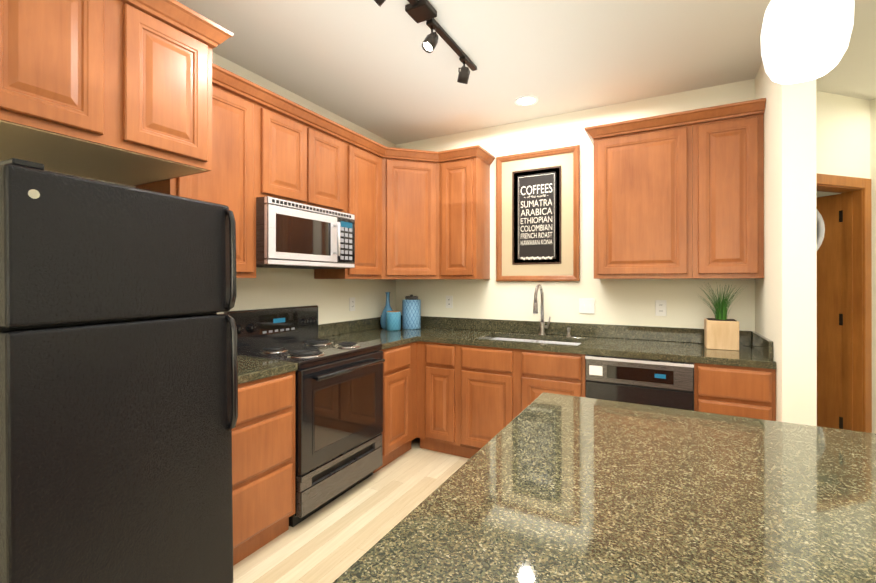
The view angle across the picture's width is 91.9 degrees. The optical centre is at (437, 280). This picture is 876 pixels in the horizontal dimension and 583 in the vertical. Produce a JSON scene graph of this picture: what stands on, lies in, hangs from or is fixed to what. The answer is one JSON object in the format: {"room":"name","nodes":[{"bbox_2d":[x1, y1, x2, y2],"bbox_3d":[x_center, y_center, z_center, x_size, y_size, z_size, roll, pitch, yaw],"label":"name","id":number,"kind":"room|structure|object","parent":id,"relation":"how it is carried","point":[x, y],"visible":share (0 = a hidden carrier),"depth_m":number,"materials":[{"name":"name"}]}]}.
{"room":"kitchen","nodes":[
{"label":"kitchen","id":0,"kind":"room"},
{"bbox_2d":[45,52,395,324],"bbox_3d":[-2.113,-0.007,1.241,0.150,2.710,7.146,0,0,28],"label":"wall","id":1,"kind":"structure","parent":0,"point":[276,288],"depth_m":3.20,"materials":[{"name":"beige paint"}]},
{"bbox_2d":[0,0,123,170],"bbox_3d":[-1.524,-0.786,1.495,0.643,0.608,0.381,0,0,28],"label":"upper cabinet","id":2,"kind":"object","parent":1,"relation":"attached to","point":[62,61],"depth_m":1.41,"materials":[{"name":"brown wood"}]},
{"bbox_2d":[52,0,219,187],"bbox_3d":[-1.344,-0.786,1.829,0.643,0.608,0.379,0,0,28],"label":"upper cabinet","id":3,"kind":"object","parent":1,"relation":"attached to","point":[149,95],"depth_m":1.70,"materials":[{"name":"brown wood"}]},
{"bbox_2d":[138,68,263,277],"bbox_3d":[-1.280,-0.553,2.284,0.323,1.073,0.478,0,0,28],"label":"upper cabinet","id":4,"kind":"object","parent":1,"relation":"attached to","point":[240,181],"depth_m":2.31,"materials":[{"name":"brown wood"}]},
{"bbox_2d":[264,88,311,204],"bbox_3d":[-1.077,-0.785,2.662,0.323,0.608,0.381,0,0,28],"label":"upper cabinet","id":5,"kind":"object","parent":1,"relation":"attached to","point":[287,126],"depth_m":2.60,"materials":[{"name":"brown wood"}]},
{"bbox_2d":[256,196,354,268],"bbox_3d":[-0.930,-0.283,2.799,0.446,0.389,0.758,0,0,28],"label":"over-the-range microwave","id":6,"kind":"object","parent":5,"relation":"attached to","point":[293,235],"visible":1,"depth_m":2.62,"materials":[{"name":"silver metal"}]},
{"bbox_2d":[312,112,351,212],"bbox_3d":[-0.896,-0.785,2.998,0.323,0.608,0.381,0,0,28],"label":"upper cabinet","id":7,"kind":"object","parent":1,"relation":"attached to","point":[331,144],"depth_m":2.94,"materials":[{"name":"brown wood"}]},
{"bbox_2d":[314,132,383,278],"bbox_3d":[-0.697,-0.552,3.367,0.323,1.073,0.459,0,0,28],"label":"upper cabinet","id":8,"kind":"object","parent":1,"relation":"attached to","point":[367,156],"depth_m":3.29,"materials":[{"name":"brown wood"}]},
{"bbox_2d":[318,317,380,335],"bbox_3d":[-0.969,0.389,3.181,0.020,0.102,2.348,0,0,28],"label":"backsplash","id":9,"kind":"structure","parent":1,"relation":"attached to","point":[353,325],"depth_m":3.56,"materials":[{"name":"green stone"}]},
{"bbox_2d":[349,297,354,310],"bbox_3d":[-0.734,0.201,3.629,0.008,0.116,0.072,0,0,28],"label":"electrical outlet plate","id":10,"kind":"object","parent":1,"relation":"attached to","point":[351,303],"visible":1,"depth_m":3.62,"materials":[{"name":"white plastic"}]},
{"bbox_2d":[384,147,439,278],"bbox_3d":[-0.288,-0.551,3.778,0.653,1.073,0.652,0,0,28],"label":"upper cabinet","id":11,"kind":"object","parent":1,"relation":"attached to","point":[411,176],"depth_m":3.55,"materials":[{"name":"brown wood"}]},
{"bbox_2d":[233,438,468,582],"bbox_3d":[1.029,1.398,1.167,5.750,0.100,10.000,0,0,28],"label":"floor","id":12,"kind":"structure","parent":0,"point":[333,541],"depth_m":2.33,"materials":[{"name":"beige wood"}]},
{"bbox_2d":[0,158,237,582],"bbox_3d":[-1.324,0.508,1.588,0.801,1.684,0.712,0,0,23],"label":"refrigerator","id":13,"kind":"object","parent":12,"relation":"on","point":[118,382],"visible":1,"depth_m":1.36,"materials":[{"name":"black metal"}]},
{"bbox_2d":[232,368,297,565],"bbox_3d":[-1.141,0.914,2.208,0.638,0.870,0.473,0,0,28],"label":"base cabinet","id":14,"kind":"object","parent":12,"relation":"on","point":[263,436],"depth_m":2.08,"materials":[{"name":"brown wood"}]},
{"bbox_2d":[237,356,297,379],"bbox_3d":[-1.143,0.459,2.209,0.635,0.039,0.473,0,0,28],"label":"countertop","id":15,"kind":"structure","parent":14,"relation":"on","point":[248,367],"depth_m":2.17,"materials":[{"name":"green stone"}]},
{"bbox_2d":[224,305,384,526],"bbox_3d":[-0.814,0.767,2.734,0.710,1.165,0.758,0,0,28],"label":"electric range","id":16,"kind":"object","parent":12,"relation":"on","point":[338,416],"visible":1,"depth_m":2.59,"materials":[{"name":"black metal"}]},
{"bbox_2d":[373,348,419,472],"bbox_3d":[-0.550,0.915,3.306,0.638,0.870,0.493,0,0,28],"label":"base cabinet","id":17,"kind":"object","parent":12,"relation":"on","point":[401,370],"depth_m":3.15,"materials":[{"name":"brown wood"}]},
{"bbox_2d":[420,356,491,457],"bbox_3d":[0.141,0.916,3.553,0.383,0.870,0.638,0,0,28],"label":"base cabinet","id":18,"kind":"object","parent":12,"relation":"on","point":[469,388],"depth_m":3.22,"materials":[{"name":"brown wood"}]},
{"bbox_2d":[318,324,775,387],"bbox_3d":[0.591,0.460,3.043,2.896,0.039,1.111,0,0,28],"label":"countertop","id":19,"kind":"structure","parent":18,"relation":"on","point":[746,365],"depth_m":2.92,"materials":[{"name":"green stone"}]},
{"bbox_2d":[380,292,392,328],"bbox_3d":[-0.463,0.273,3.903,0.140,0.336,0.140,0,0,28],"label":"bottle vase","id":20,"kind":"object","parent":19,"relation":"on","point":[387,307],"visible":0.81,"depth_m":3.87,"materials":[{"name":"blue ceramic"}]},
{"bbox_2d":[386,311,400,330],"bbox_3d":[-0.397,0.355,3.771,0.132,0.171,0.132,0,0,28],"label":"vase","id":21,"kind":"object","parent":19,"relation":"on","point":[393,320],"visible":1,"depth_m":3.71,"materials":[{"name":"blue ceramic"}]},
{"bbox_2d":[402,294,420,329],"bbox_3d":[-0.243,0.283,3.899,0.169,0.316,0.169,0,0,28],"label":"canister","id":22,"kind":"object","parent":19,"relation":"on","point":[411,311],"visible":1,"depth_m":3.83,"materials":[{"name":"blue ceramic"}]},
{"bbox_2d":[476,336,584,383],"bbox_3d":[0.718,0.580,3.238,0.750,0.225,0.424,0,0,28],"label":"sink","id":23,"kind":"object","parent":19,"relation":"in","point":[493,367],"depth_m":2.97,"materials":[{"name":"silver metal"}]},
{"bbox_2d":[532,284,551,335],"bbox_3d":[0.822,0.234,3.356,0.100,0.412,0.255,0,0,28],"label":"faucet","id":24,"kind":"object","parent":19,"relation":"on","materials":[{"name":"silver metal"}]},
{"bbox_2d":[698,284,742,350],"bbox_3d":[1.848,0.224,2.764,0.303,0.431,0.315,0,0,28],"label":"planter","id":25,"kind":"object","parent":19,"relation":"on","point":[721,331],"visible":1,"depth_m":2.71,"materials":[{"name":"brown wood"}]},
{"bbox_2d":[333,392,875,582],"bbox_3d":[1.176,0.890,-0.661,3.552,0.910,3.380,0,0,28],"label":"kitchen island","id":26,"kind":"object","parent":12,"relation":"on","point":[543,487],"visible":1,"depth_m":0.82,"materials":[{"name":"stone"}]},
{"bbox_2d":[585,355,693,410],"bbox_3d":[1.362,0.916,2.864,0.604,0.867,0.606,0,0,28],"label":"dishwasher","id":27,"kind":"object","parent":12,"relation":"on","point":[663,383],"visible":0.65,"depth_m":2.59,"materials":[{"name":"black"}]},
{"bbox_2d":[694,380,775,420],"bbox_3d":[1.810,0.915,2.654,0.380,0.870,0.638,0,0,28],"label":"base cabinet","id":28,"kind":"object","parent":12,"relation":"on","point":[740,400],"depth_m":2.37,"materials":[{"name":"brown wood"}]},
{"bbox_2d":[176,0,875,143],"bbox_3d":[1.029,-1.412,1.171,5.750,0.100,10.000,0,0,28],"label":"ceiling","id":29,"kind":"structure","parent":0,"point":[372,66],"depth_m":2.55,"materials":[{"name":"beige paint"}]},
{"bbox_2d":[374,0,476,83],"bbox_3d":[-0.175,-1.276,1.944,0.123,0.169,1.720,0,0,28],"label":"track light","id":30,"kind":"object","parent":29,"relation":"attached to","point":[418,11],"visible":1,"depth_m":2.19,"materials":[{"name":"brown metal"}]},
{"bbox_2d":[514,95,538,105],"bbox_3d":[0.666,-1.356,3.195,0.183,0.007,0.183,0,0,28],"label":"recessed light","id":31,"kind":"object","parent":29,"relation":"in","point":[527,100],"visible":1,"depth_m":3.19,"materials":[{"name":"white"}]},
{"bbox_2d":[761,0,853,83],"bbox_3d":[0.749,-0.892,0.866,0.140,0.940,0.140,0,0,28],"label":"pendant lamp","id":32,"kind":"object","parent":29,"relation":"hanging from","point":[804,40],"visible":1,"depth_m":0.82,"materials":[{"name":"white glass"}]},
{"bbox_2d":[396,79,754,330],"bbox_3d":[0.890,-0.004,3.599,2.900,2.710,0.146,0,0,28],"label":"wall","id":33,"kind":"structure","parent":0,"point":[631,302],"depth_m":3.37,"materials":[{"name":"beige paint"}]},
{"bbox_2d":[446,296,452,307],"bbox_3d":[0.104,0.196,3.932,0.072,0.116,0.008,0,0,28],"label":"electrical outlet plate","id":34,"kind":"object","parent":33,"relation":"attached to","point":[449,301],"visible":1,"depth_m":3.93,"materials":[{"name":"white plastic"}]},
{"bbox_2d":[440,146,491,278],"bbox_3d":[0.230,-0.551,3.685,0.345,1.073,0.323,0,0,28],"label":"upper cabinet","id":35,"kind":"object","parent":33,"relation":"attached to","point":[464,172],"depth_m":3.55,"materials":[{"name":"brown wood"}]},
{"bbox_2d":[496,145,579,280],"bbox_3d":[0.819,-0.537,3.535,0.700,1.085,0.030,0,0,28],"label":"picture frame","id":36,"kind":"object","parent":33,"relation":"attached to","point":[537,215],"visible":1,"depth_m":3.52,"materials":[{"name":"beige paper"}]},
{"bbox_2d":[401,316,751,343],"bbox_3d":[0.849,0.390,3.524,2.855,0.102,0.020,0,0,28],"label":"backsplash","id":37,"kind":"structure","parent":33,"relation":"attached to","point":[622,332],"depth_m":3.34,"materials":[{"name":"green stone"}]},
{"bbox_2d":[579,299,594,313],"bbox_3d":[1.177,0.200,3.351,0.118,0.116,0.013,0,0,28],"label":"light switch","id":38,"kind":"object","parent":33,"relation":"attached to","point":[586,305],"visible":1,"depth_m":3.35,"materials":[{"name":"white plastic"}]},
{"bbox_2d":[592,109,695,278],"bbox_3d":[1.456,-0.552,3.025,0.611,1.073,0.323,0,0,28],"label":"upper cabinet","id":39,"kind":"object","parent":33,"relation":"attached to","point":[645,168],"depth_m":2.87,"materials":[{"name":"brown wood"}]},
{"bbox_2d":[655,300,666,315],"bbox_3d":[1.636,0.200,3.106,0.072,0.116,0.008,0,0,28],"label":"electrical outlet plate","id":40,"kind":"object","parent":33,"relation":"attached to","point":[660,307],"visible":1,"depth_m":3.10,"materials":[{"name":"white plastic"}]},
{"bbox_2d":[696,98,765,278],"bbox_3d":[1.888,-0.552,2.792,0.372,1.073,0.323,0,0,28],"label":"upper cabinet","id":41,"kind":"object","parent":33,"relation":"attached to","point":[729,137],"depth_m":2.64,"materials":[{"name":"brown wood"}]},
{"bbox_2d":[752,332,772,359],"bbox_3d":[1.988,0.389,2.604,0.020,0.102,0.558,0,0,28],"label":"backsplash","id":42,"kind":"structure","parent":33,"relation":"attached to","point":[762,345],"depth_m":2.52,"materials":[{"name":"green stone"}]},
{"bbox_2d":[755,61,816,425],"bbox_3d":[2.047,-0.006,2.546,0.136,2.710,0.901,0,0,28],"label":"wall pillar","id":43,"kind":"structure","parent":0,"point":[786,304],"depth_m":2.17,"materials":[{"name":"beige paint"}]},
{"bbox_2d":[816,191,840,196],"bbox_3d":[3.833,-0.003,4.951,4.400,2.710,0.120,0,0,28],"label":"wall","id":44,"kind":"structure","parent":0,"point":[820,194],"depth_m":4.66,"materials":[{"name":"beige paint"}]},
{"bbox_2d":[816,91,869,178],"bbox_3d":[2.773,-0.005,3.109,0.982,2.710,0.120,0,0,-17],"label":"wall","id":45,"kind":"structure","parent":0,"point":[842,135],"depth_m":3.11,"materials":[{"name":"beige paint"}]},
{"bbox_2d":[816,194,842,428],"bbox_3d":[3.003,0.315,3.628,0.604,2.048,0.515,0,0,28],"label":"door","id":46,"kind":"structure","parent":45,"relation":"in","point":[829,215],"depth_m":3.35,"materials":[{"name":"brown wood"}]},
{"bbox_2d":[816,173,871,432],"bbox_3d":[2.783,0.293,3.103,0.922,2.113,0.145,0,0,-17],"label":"door frame","id":47,"kind":"structure","parent":45,"relation":"attached to","point":[856,312],"depth_m":3.18,"materials":[{"name":"brown wood"}]},
{"bbox_2d":[870,99,875,433],"bbox_3d":[3.691,-0.006,1.964,0.120,2.710,2.600,0,0,-17],"label":"wall","id":48,"kind":"structure","parent":0,"point":[873,147],"depth_m":3.17,"materials":[{"name":"beige paint"}]}
]}

